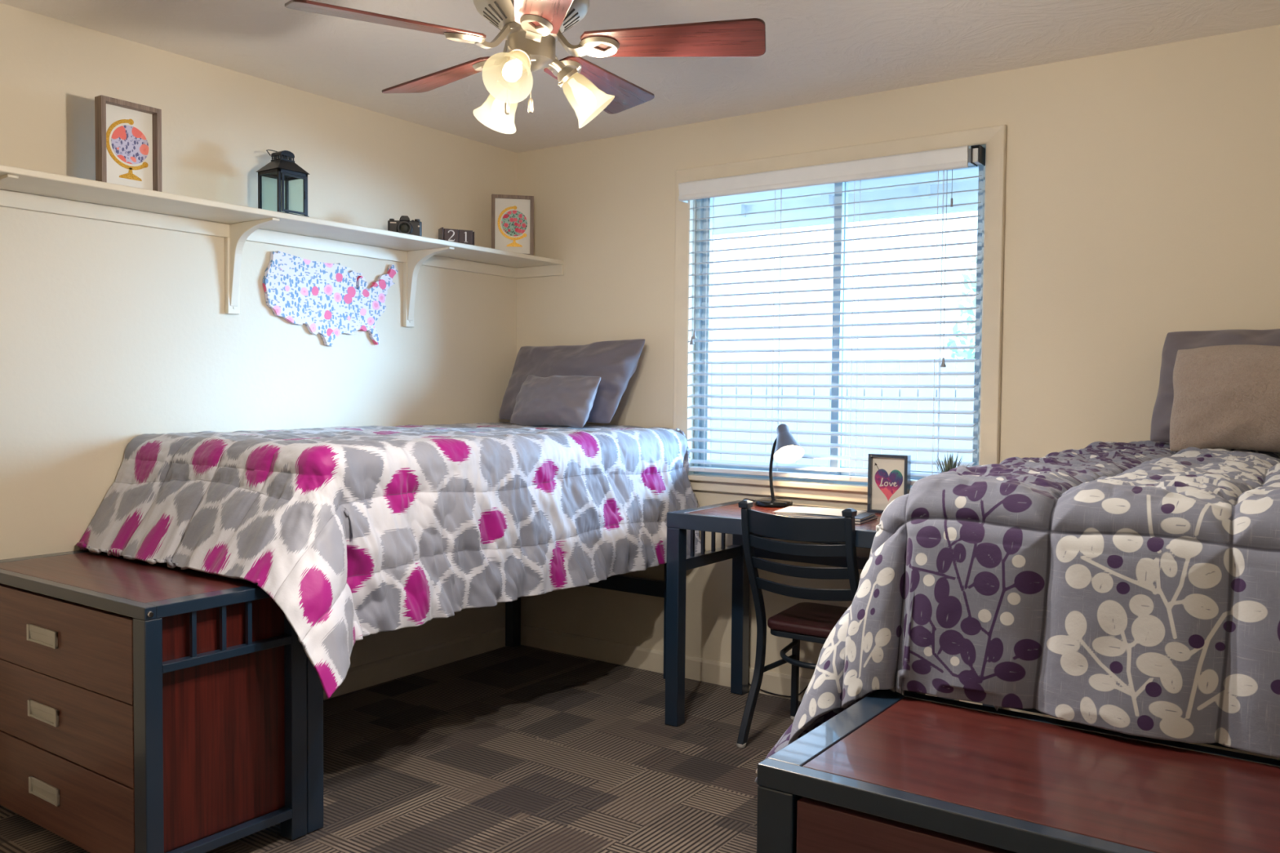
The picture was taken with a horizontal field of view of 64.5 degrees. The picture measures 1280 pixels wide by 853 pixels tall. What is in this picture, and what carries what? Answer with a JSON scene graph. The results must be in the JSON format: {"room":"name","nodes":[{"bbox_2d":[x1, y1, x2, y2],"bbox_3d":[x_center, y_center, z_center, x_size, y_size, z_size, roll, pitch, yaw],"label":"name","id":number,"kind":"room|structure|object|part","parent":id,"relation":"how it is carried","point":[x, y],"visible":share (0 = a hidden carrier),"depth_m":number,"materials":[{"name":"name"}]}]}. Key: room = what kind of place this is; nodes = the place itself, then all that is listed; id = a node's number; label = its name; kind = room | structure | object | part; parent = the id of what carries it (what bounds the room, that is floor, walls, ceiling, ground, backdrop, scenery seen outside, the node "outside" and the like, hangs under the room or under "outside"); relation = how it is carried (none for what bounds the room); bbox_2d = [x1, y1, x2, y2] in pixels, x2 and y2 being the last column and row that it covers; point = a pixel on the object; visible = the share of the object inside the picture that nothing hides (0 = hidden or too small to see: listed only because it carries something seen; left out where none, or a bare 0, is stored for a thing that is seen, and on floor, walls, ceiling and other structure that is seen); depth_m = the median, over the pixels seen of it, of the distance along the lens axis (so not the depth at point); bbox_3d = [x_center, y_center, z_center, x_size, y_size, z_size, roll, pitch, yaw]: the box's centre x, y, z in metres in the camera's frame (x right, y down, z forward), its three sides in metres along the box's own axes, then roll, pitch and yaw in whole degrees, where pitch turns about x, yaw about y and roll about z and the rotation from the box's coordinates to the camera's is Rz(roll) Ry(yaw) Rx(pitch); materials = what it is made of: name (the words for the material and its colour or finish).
{"room":"shared dorm bedroom","nodes":[
{"label":"shared dorm bedroom","id":0,"kind":"room"},
{"bbox_2d":[0,2,517,667],"bbox_3d":[-1.954,-0.079,3.273,0.140,2.440,4.730,2,3,35],"label":"wall","id":1,"kind":"structure","parent":0,"point":[112,334],"depth_m":3.65,"materials":[{"name":"paint"}]},
{"bbox_2d":[0,164,564,327],"bbox_3d":[-1.765,-0.570,3.131,0.302,0.349,4.440,2,3,35],"label":"wall shelf","id":2,"kind":"object","parent":1,"relation":"attached to","point":[24,188],"visible":1,"depth_m":3.70,"materials":[{"name":"paint"}]},
{"bbox_2d":[94,94,161,191],"bbox_3d":[-1.634,-0.890,3.244,0.040,0.285,0.195,2,3,35],"label":"picture frame","id":3,"kind":"object","parent":2,"relation":"on","point":[128,135],"visible":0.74,"depth_m":3.25,"materials":[{"name":"brown wood"}]},
{"bbox_2d":[255,149,309,217],"bbox_3d":[-1.305,-0.890,3.709,0.138,0.257,0.134,2,3,35],"label":"lantern","id":4,"kind":"object","parent":2,"relation":"on","point":[280,168],"visible":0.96,"depth_m":3.69,"materials":[{"name":"metal"}]},
{"bbox_3d":[-1.307,-0.844,3.712,0.130,0.165,0.130,2,3,35],"label":"frame","id":5,"kind":"part","parent":4,"relation":"part of","materials":[{"name":"metal"}]},
{"bbox_3d":[-1.254,-0.843,3.675,0.006,0.137,0.102,2,3,35],"label":"door","id":6,"kind":"part","parent":4,"relation":"part of","materials":[{"name":"metal"}]},
{"bbox_2d":[387,215,422,235],"bbox_3d":[-0.964,-0.819,4.154,0.136,0.088,0.066,0,2,-11],"label":"film camera","id":7,"kind":"object","parent":2,"relation":"on","point":[403,225],"visible":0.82,"depth_m":4.15,"materials":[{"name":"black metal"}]},
{"bbox_3d":[-0.958,-0.808,4.127,0.039,0.039,0.007,0,2,-11],"label":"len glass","id":8,"kind":"part","parent":7,"relation":"part of","materials":[{"name":"black glass"}]},
{"bbox_2d":[438,226,474,244],"bbox_3d":[-0.797,-0.819,4.403,0.144,0.073,0.064,0,2,-25],"label":"calendar","id":9,"kind":"object","parent":2,"relation":"on","point":[466,237],"visible":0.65,"depth_m":4.38,"materials":[{"name":"brown wood"}]},
{"bbox_2d":[491,194,533,255],"bbox_3d":[-0.595,-0.936,4.734,0.195,0.285,0.022,0,2,-11],"label":"picture frame","id":10,"kind":"object","parent":2,"relation":"on","point":[512,215],"visible":0.8,"depth_m":4.73,"materials":[{"name":"brown wood"}]},
{"bbox_2d":[262,250,397,346],"bbox_3d":[-1.241,-0.507,4.122,0.019,0.364,0.655,2,3,35],"label":"usa map decoration","id":11,"kind":"object","parent":1,"relation":"attached to","point":[329,300],"visible":1,"depth_m":4.07,"materials":[{"name":"multicoloured paper"}]},
{"bbox_2d":[323,626,506,700],"bbox_3d":[-1.902,1.093,3.272,0.014,0.100,4.450,2,3,35],"label":"baseboard","id":12,"kind":"structure","parent":1,"relation":"attached to","point":[372,673],"depth_m":4.55,"materials":[{"name":"paint"}]},
{"bbox_2d":[0,644,800,852],"bbox_3d":[-0.346,1.258,2.183,4.100,0.120,4.730,2,3,35],"label":"floor","id":13,"kind":"structure","parent":0,"point":[522,748],"depth_m":3.43,"materials":[{"name":"carpet"}]},
{"bbox_2d":[0,549,306,852],"bbox_3d":[-1.492,0.788,2.969,1.020,0.731,0.476,2,3,35],"label":"dresser","id":14,"kind":"object","parent":13,"relation":"on","point":[145,707],"visible":0.88,"depth_m":2.71,"materials":[{"name":"brown wood"}]},
{"bbox_3d":[-1.639,0.575,2.780,0.162,0.045,0.009,2,3,35],"label":"handle","id":15,"kind":"part","parent":14,"relation":"part of","materials":[{"name":"plastic"}]},
{"bbox_3d":[-1.641,0.788,2.788,0.162,0.045,0.009,2,3,35],"label":"handle","id":16,"kind":"part","parent":14,"relation":"part of","materials":[{"name":"plastic"}]},
{"bbox_3d":[-1.643,1.006,2.796,0.162,0.045,0.009,2,3,35],"label":"handle","id":17,"kind":"part","parent":14,"relation":"part of","materials":[{"name":"plastic"}]},
{"bbox_3d":[-1.616,0.575,2.782,0.880,0.213,0.020,2,3,35],"label":"drawer","id":18,"kind":"part","parent":14,"relation":"part of","materials":[{"name":"brown wood"}]},
{"bbox_3d":[-1.620,1.006,2.798,0.880,0.218,0.020,2,3,35],"label":"drawer","id":19,"kind":"part","parent":14,"relation":"part of","materials":[{"name":"brown wood"}]},
{"bbox_3d":[-1.618,0.788,2.790,0.880,0.208,0.020,2,3,35],"label":"drawer","id":20,"kind":"part","parent":14,"relation":"part of","materials":[{"name":"brown wood"}]},
{"bbox_3d":[-1.487,0.435,2.959,0.894,0.024,0.405,2,3,35],"label":"panel","id":21,"kind":"part","parent":14,"relation":"part of","materials":[{"name":"brown wood"}]},
{"bbox_3d":[-1.487,0.439,2.959,1.008,0.032,0.469,2,3,35],"label":"frame","id":22,"kind":"part","parent":14,"relation":"part of","materials":[{"name":"black metal"}]},
{"bbox_3d":[-1.224,0.823,2.526,0.058,0.699,0.045,2,3,35],"label":"leg","id":23,"kind":"part","parent":14,"relation":"part of","materials":[{"name":"black metal"}]},
{"bbox_3d":[-1.107,0.773,2.713,0.016,0.607,0.427,2,3,35],"label":"panel","id":24,"kind":"part","parent":14,"relation":"part of","materials":[{"name":"brown wood"}]},
{"bbox_3d":[-1.090,0.599,2.681,0.030,0.022,0.374,2,3,35],"label":"rail","id":25,"kind":"part","parent":14,"relation":"part of","materials":[{"name":"black metal"}]},
{"bbox_3d":[-1.095,1.090,2.699,0.030,0.026,0.374,2,3,35],"label":"rail","id":26,"kind":"part","parent":14,"relation":"part of","materials":[{"name":"black metal"}]},
{"bbox_3d":[-0.982,0.813,2.871,0.058,0.699,0.050,2,3,35],"label":"leg","id":27,"kind":"part","parent":14,"relation":"part of","materials":[{"name":"black metal"}]},
{"bbox_2d":[306,563,666,833],"bbox_3d":[-0.788,0.726,3.963,0.996,0.797,1.956,2,3,35],"label":"frame","id":28,"kind":"object","parent":13,"relation":"on","point":[655,588],"visible":0.12,"depth_m":2.92,"materials":[{"name":"black metal"}]},
{"bbox_3d":[-0.950,0.763,2.916,0.055,0.797,0.055,2,3,35],"label":"leg","id":29,"kind":"part","parent":28,"relation":"part of","materials":[{"name":"black metal"}]},
{"bbox_2d":[75,422,701,699],"bbox_3d":[-0.735,0.343,3.818,1.244,0.656,2.154,2,3,35],"label":"comforter","id":30,"kind":"object","parent":28,"relation":"on","point":[353,533],"visible":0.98,"depth_m":3.21,"materials":[{"name":"fabric"}]},
{"bbox_2d":[510,374,600,427],"bbox_3d":[-0.375,-0.111,4.422,0.456,0.227,0.163,2,3,40],"label":"pillow","id":31,"kind":"object","parent":30,"relation":"on","point":[553,400],"visible":1,"depth_m":4.35,"materials":[{"name":"grey fabric"}]},
{"bbox_2d":[498,338,644,423],"bbox_3d":[-0.328,-0.207,4.632,0.752,0.377,0.219,2,3,34],"label":"pillow","id":32,"kind":"object","parent":30,"relation":"on","point":[615,362],"visible":0.73,"depth_m":4.52,"materials":[{"name":"grey fabric"}]},
{"bbox_3d":[-0.626,0.689,5.011,0.055,0.797,0.055,2,3,35],"label":"leg","id":33,"kind":"part","parent":28,"relation":"part of","materials":[{"name":"black metal"}]},
{"bbox_3d":[-0.242,0.710,4.740,0.886,0.068,0.033,2,3,35],"label":"rail","id":34,"kind":"part","parent":28,"relation":"part of","materials":[{"name":"black metal"}]},
{"bbox_3d":[0.143,0.716,4.470,0.055,0.797,0.055,2,3,35],"label":"leg","id":35,"kind":"part","parent":28,"relation":"part of","materials":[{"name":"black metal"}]},
{"bbox_2d":[736,499,859,748],"bbox_3d":[0.658,0.707,3.694,0.433,0.888,0.506,2,3,35],"label":"desk chair","id":36,"kind":"object","parent":13,"relation":"on","point":[811,622],"visible":0.67,"depth_m":3.58,"materials":[{"name":"metal"}]},
{"bbox_3d":[0.410,0.717,3.684,0.026,0.863,0.173,2,3,35],"label":"post","id":37,"kind":"part","parent":36,"relation":"part of","materials":[{"name":"metal"}]},
{"bbox_3d":[0.607,0.942,3.955,0.024,0.386,0.035,2,3,35],"label":"leg","id":38,"kind":"part","parent":36,"relation":"part of","materials":[{"name":"metal"}]},
{"bbox_3d":[0.694,0.748,3.747,0.380,0.022,0.360,2,3,35],"label":"seat frame","id":39,"kind":"part","parent":36,"relation":"part of","materials":[{"name":"metal"}]},
{"bbox_3d":[0.695,0.718,3.746,0.396,0.038,0.380,2,3,35],"label":"seat","id":40,"kind":"part","parent":36,"relation":"part of","materials":[{"name":"wood"}]},
{"bbox_3d":[0.733,0.728,3.457,0.026,0.863,0.173,2,3,35],"label":"post","id":41,"kind":"part","parent":36,"relation":"part of","materials":[{"name":"metal"}]},
{"bbox_2d":[664,500,1002,726],"bbox_3d":[0.708,0.741,3.765,1.103,0.814,0.556,2,3,35],"label":"desk","id":42,"kind":"object","parent":13,"relation":"on","point":[724,518],"visible":0.42,"depth_m":3.86,"materials":[{"name":"black metal"}]},
{"bbox_3d":[0.136,0.759,3.862,0.056,0.754,0.056,2,3,35],"label":"leg","id":43,"kind":"part","parent":42,"relation":"part of","materials":[{"name":"black metal"}]},
{"bbox_3d":[0.280,0.523,4.060,0.042,0.044,0.444,2,3,35],"label":"rail","id":44,"kind":"part","parent":42,"relation":"part of","materials":[{"name":"black metal"}]},
{"bbox_3d":[0.424,0.747,4.271,0.056,0.754,0.056,2,3,35],"label":"leg","id":45,"kind":"part","parent":42,"relation":"part of","materials":[{"name":"black metal"}]},
{"bbox_3d":[0.712,0.363,3.751,1.103,0.057,0.556,2,3,35],"label":"frame","id":46,"kind":"part","parent":42,"relation":"part of","materials":[{"name":"black metal"}]},
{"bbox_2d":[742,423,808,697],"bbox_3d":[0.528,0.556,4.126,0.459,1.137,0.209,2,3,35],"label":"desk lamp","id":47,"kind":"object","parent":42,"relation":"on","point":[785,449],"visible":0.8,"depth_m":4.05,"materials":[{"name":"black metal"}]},
{"bbox_3d":[0.587,0.069,4.040,0.053,0.082,0.073,1,2,11],"label":"bulb","id":48,"kind":"part","parent":47,"relation":"part of","materials":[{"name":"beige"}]},
{"bbox_3d":[0.586,0.070,4.026,0.136,0.158,0.134,2,3,35],"label":"lamp shade","id":49,"kind":"part","parent":47,"relation":"part of","materials":[{"name":"grey metal"}]},
{"bbox_3d":[0.854,0.532,3.962,0.991,0.044,0.033,2,3,35],"label":"rail","id":50,"kind":"part","parent":42,"relation":"part of","materials":[{"name":"black metal"}]},
{"bbox_2d":[786,515,877,524],"bbox_3d":[0.684,0.331,3.717,0.321,0.009,0.200,2,2,30],"label":"booklet","id":51,"kind":"object","parent":42,"relation":"on","point":[873,517],"visible":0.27,"depth_m":3.62,"materials":[{"name":"paper"}]},
{"bbox_2d":[774,512,875,521],"bbox_3d":[0.681,0.322,3.725,0.321,0.009,0.200,2,2,28],"label":"booklet","id":52,"kind":"object","parent":51,"relation":"on","point":[864,516],"visible":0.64,"depth_m":3.66,"materials":[{"name":"paper"}]},
{"bbox_2d":[773,506,866,516],"bbox_3d":[0.666,0.314,3.760,0.300,0.003,0.210,2,2,26],"label":"paper sheet","id":53,"kind":"object","parent":52,"relation":"on","point":[811,510],"visible":0.84,"depth_m":3.77,"materials":[{"name":"white paper"}]},
{"bbox_2d":[866,453,911,513],"bbox_3d":[0.949,0.219,3.866,0.156,0.226,0.036,2,3,35],"label":"picture frame","id":54,"kind":"object","parent":42,"relation":"on","point":[888,474],"visible":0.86,"depth_m":3.87,"materials":[{"name":"black metal"}]},
{"bbox_2d":[871,457,904,510],"bbox_3d":[0.952,0.219,3.870,0.132,0.202,0.017,2,3,35],"label":"print","id":55,"kind":"object","parent":54,"relation":"attached to","point":[887,473],"depth_m":3.87,"materials":[{"name":"multicoloured"}]},
{"bbox_2d":[933,452,968,472],"bbox_3d":[1.097,0.214,3.600,0.161,0.258,0.156,2,3,35],"label":"potted plant","id":56,"kind":"object","parent":42,"relation":"on","point":[949,466],"visible":0.19,"depth_m":3.61,"materials":[{"name":"green plant"}]},
{"bbox_3d":[1.280,0.777,3.670,0.056,0.754,0.056,2,3,35],"label":"leg","id":57,"kind":"part","parent":42,"relation":"part of","materials":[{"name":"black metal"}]},
{"bbox_2d":[755,688,1279,852],"bbox_3d":[0.716,0.867,1.401,1.020,0.731,0.488,2,3,35],"label":"dresser","id":58,"kind":"object","parent":13,"relation":"on","point":[890,772],"visible":0.98,"depth_m":1.43,"materials":[{"name":"brown wood"}]},
{"bbox_3d":[0.204,0.874,1.499,0.058,0.699,0.045,2,3,35],"label":"leg","id":59,"kind":"part","parent":58,"relation":"part of","materials":[{"name":"black metal"}]},
{"bbox_3d":[0.589,0.654,1.208,0.880,0.213,0.020,2,3,35],"label":"drawer","id":60,"kind":"part","parent":58,"relation":"part of","materials":[{"name":"brown wood"}]},
{"bbox_2d":[904,690,1238,750],"bbox_3d":[1.425,0.804,2.409,0.996,0.797,1.956,2,3,35],"label":"frame","id":61,"kind":"object","parent":13,"relation":"on","point":[1033,710],"visible":0.02,"depth_m":1.74,"materials":[{"name":"black metal"}]},
{"bbox_3d":[0.883,0.466,1.619,0.886,0.066,0.033,2,3,35],"label":"rail","id":62,"kind":"part","parent":61,"relation":"part of","materials":[{"name":"black metal"}]},
{"bbox_3d":[1.432,0.274,2.399,0.964,0.261,1.914,2,3,35],"label":"mattress","id":63,"kind":"object","parent":61,"relation":"on","visible":0},
{"bbox_2d":[754,440,1279,783],"bbox_3d":[1.341,0.371,2.402,1.282,0.608,2.097,2,3,35],"label":"comforter","id":64,"kind":"object","parent":63,"relation":"on","point":[1132,588],"visible":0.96,"depth_m":1.71,"materials":[{"name":"grey fabric"}]},
{"bbox_2d":[1150,328,1279,442],"bbox_3d":[1.930,-0.129,3.053,0.685,0.379,0.210,2,3,38],"label":"pillow","id":65,"kind":"object","parent":64,"relation":"on","point":[1175,341],"visible":0.2,"depth_m":3.19,"materials":[{"name":"grey fabric"}]},
{"bbox_2d":[1169,344,1279,452],"bbox_3d":[1.845,-0.076,2.841,0.638,0.314,0.215,2,3,37],"label":"pillow","id":66,"kind":"object","parent":64,"relation":"on","point":[1226,397],"visible":0.98,"depth_m":2.88,"materials":[{"name":"beige fabric"}]},
{"bbox_2d":[0,0,1279,152],"bbox_3d":[-0.322,-1.301,2.088,4.100,0.120,4.730,2,3,35],"label":"ceiling","id":67,"kind":"structure","parent":0,"point":[817,51],"depth_m":3.40,"materials":[{"name":"white paint"}]},
{"bbox_2d":[284,0,765,133],"bbox_3d":[-0.237,-0.948,2.199,0.968,0.591,0.970,2,3,35],"label":"ceiling fan","id":68,"kind":"object","parent":67,"relation":"hanging from","point":[531,29],"visible":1,"depth_m":2.14,"materials":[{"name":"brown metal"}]},
{"bbox_3d":[-0.503,-0.815,2.037,0.388,0.006,0.136,-1,15,-28],"label":"blade","id":69,"kind":"part","parent":68,"relation":"part of","materials":[{"name":"brown wood"}]},
{"bbox_3d":[-0.454,-0.828,2.393,0.388,0.006,0.136,3,16,44],"label":"blade","id":70,"kind":"part","parent":68,"relation":"part of","materials":[{"name":"brown wood"}]},
{"bbox_3d":[-0.312,-0.717,2.282,0.119,0.121,0.103,2,3,35],"label":"lamp shade","id":71,"kind":"part","parent":68,"relation":"part of","materials":[{"name":"white glass"}]},
{"bbox_3d":[-0.252,-0.716,2.050,0.100,0.117,0.121,2,3,35],"label":"lamp shade","id":72,"kind":"part","parent":68,"relation":"part of","materials":[{"name":"white glass"}]},
{"bbox_3d":[-0.258,-0.729,2.067,0.039,0.060,0.069,1,2,4],"label":"bulb","id":73,"kind":"part","parent":68,"relation":"part of","materials":[{"name":"beige glass"}]},
{"bbox_3d":[-0.179,-0.806,1.880,0.136,0.006,0.388,13,0,-10],"label":"blade","id":74,"kind":"part","parent":68,"relation":"part of","materials":[{"name":"brown wood"}]},
{"bbox_3d":[-0.178,-0.780,2.193,0.042,0.038,0.019,0,2,-11],"label":"lamp arm","id":75,"kind":"part","parent":68,"relation":"part of","materials":[{"name":"silver metal"}]},
{"bbox_3d":[-0.107,-0.712,2.209,0.110,0.121,0.111,2,3,35],"label":"lamp shade","id":76,"kind":"part","parent":68,"relation":"part of","materials":[{"name":"white glass"}]},
{"bbox_3d":[-0.100,-0.827,2.457,0.136,0.006,0.388,-13,-4,26],"label":"blade","id":77,"kind":"part","parent":68,"relation":"part of","materials":[{"name":"brown wood"}]},
{"bbox_3d":[0.070,-0.814,2.140,0.388,0.006,0.136,1,-11,8],"label":"blade","id":78,"kind":"part","parent":68,"relation":"part of","materials":[{"name":"brown wood"}]},
{"bbox_2d":[516,24,1279,759],"bbox_3d":[0.986,-0.079,4.012,3.820,2.440,0.140,2,3,35],"label":"wall","id":79,"kind":"structure","parent":0,"point":[1142,186],"depth_m":3.61,"materials":[{"name":"paint"}]},
{"bbox_2d":[520,624,811,702],"bbox_3d":[0.936,1.093,3.988,3.806,0.100,0.014,2,3,35],"label":"baseboard","id":80,"kind":"structure","parent":79,"relation":"attached to","point":[708,671],"depth_m":4.64,"materials":[{"name":"paint"}]},
{"bbox_2d":[688,473,911,492],"bbox_3d":[0.756,0.239,4.144,1.330,0.022,0.165,2,3,35],"label":"trim","id":81,"kind":"structure","parent":79,"relation":"attached to","point":[695,477],"depth_m":4.18,"materials":[{"name":"paint"}]},
{"bbox_2d":[672,124,1006,503],"bbox_3d":[0.732,-0.405,4.081,1.413,1.403,0.023,2,3,35],"label":"trim","id":82,"kind":"structure","parent":79,"relation":"attached to","point":[994,137],"depth_m":3.91,"materials":[{"name":"paint"}]},
{"bbox_2d":[693,146,986,488],"bbox_3d":[0.790,-0.411,4.161,1.270,1.280,0.095,2,3,35],"label":"window","id":83,"kind":"structure","parent":79,"relation":"in","point":[839,197],"depth_m":4.14,"materials":[{"name":"plastic"}]},
{"bbox_3d":[0.549,-0.424,4.312,0.658,1.230,0.025,2,3,35],"label":"sash","id":84,"kind":"part","parent":83,"relation":"part of","materials":[{"name":"plastic"}]},
{"bbox_2d":[678,144,985,485],"bbox_3d":[0.710,-0.412,4.068,1.281,1.247,0.090,2,3,35],"label":"window blind","id":85,"kind":"object","parent":83,"relation":"attached to","point":[961,157],"visible":0.98,"depth_m":4.02,"materials":[{"name":"white plastic"}]},
{"bbox_3d":[0.228,-0.692,4.367,0.002,0.615,0.002,2,3,35],"label":"pull cord","id":86,"kind":"part","parent":85,"relation":"part of","materials":[{"name":"fabric"}]},
{"bbox_3d":[0.238,-0.704,4.365,0.002,0.590,0.002,2,3,35],"label":"pull cord","id":87,"kind":"part","parent":85,"relation":"part of","materials":[{"name":"fabric"}]},
{"bbox_3d":[0.722,0.202,4.094,1.238,0.018,0.052,2,3,35],"label":"rail","id":88,"kind":"part","parent":85,"relation":"part of","materials":[{"name":"white plastic"}]},
{"bbox_3d":[1.127,-0.609,3.743,0.002,0.718,0.002,2,3,35],"label":"pull cord","id":89,"kind":"part","parent":85,"relation":"part of","materials":[{"name":"fabric"}]},
{"bbox_3d":[1.145,-0.902,3.719,0.002,0.130,0.002,2,3,35],"label":"tilt cord","id":90,"kind":"part","parent":85,"relation":"part of","materials":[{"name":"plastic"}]},
{"bbox_3d":[1.057,-0.408,3.998,0.603,1.230,0.025,2,3,35],"label":"sash","id":91,"kind":"part","parent":83,"relation":"part of","materials":[{"name":"plastic"}]},
{"label":"outside","id":92,"kind":"structure","parent":0,"visible":0},
{"bbox_2d":[813,438,955,462],"bbox_3d":[9.342,1.049,14.068,22.000,0.100,25.860,2,3,35],"label":"ground","id":93,"kind":"structure","parent":92,"point":[899,438],"depth_m":24.32,"materials":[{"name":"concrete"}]},
{"bbox_2d":[710,358,974,471],"bbox_3d":[1.322,0.241,9.362,10.240,1.712,0.060,2,3,35],"label":"fence","id":94,"kind":"object","parent":93,"relation":"on","point":[887,366],"visible":0.07,"depth_m":8.93,"materials":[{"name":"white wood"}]},
{"bbox_2d":[712,167,978,235],"bbox_3d":[1.153,0.059,4.535,8.500,2.430,0.860,2,3,35],"label":"sky","id":95,"kind":"structure","parent":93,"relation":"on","point":[969,184],"depth_m":5.00,"materials":[{"name":"blue"}]},
{"bbox_2d":[946,257,976,377],"bbox_3d":[3.576,-0.492,9.698,1.281,3.197,1.278,2,3,35],"label":"tree","id":96,"kind":"object","parent":93,"relation":"on","point":[968,354],"visible":0.02,"depth_m":9.70,"materials":[{"name":"green plant"}]}
]}

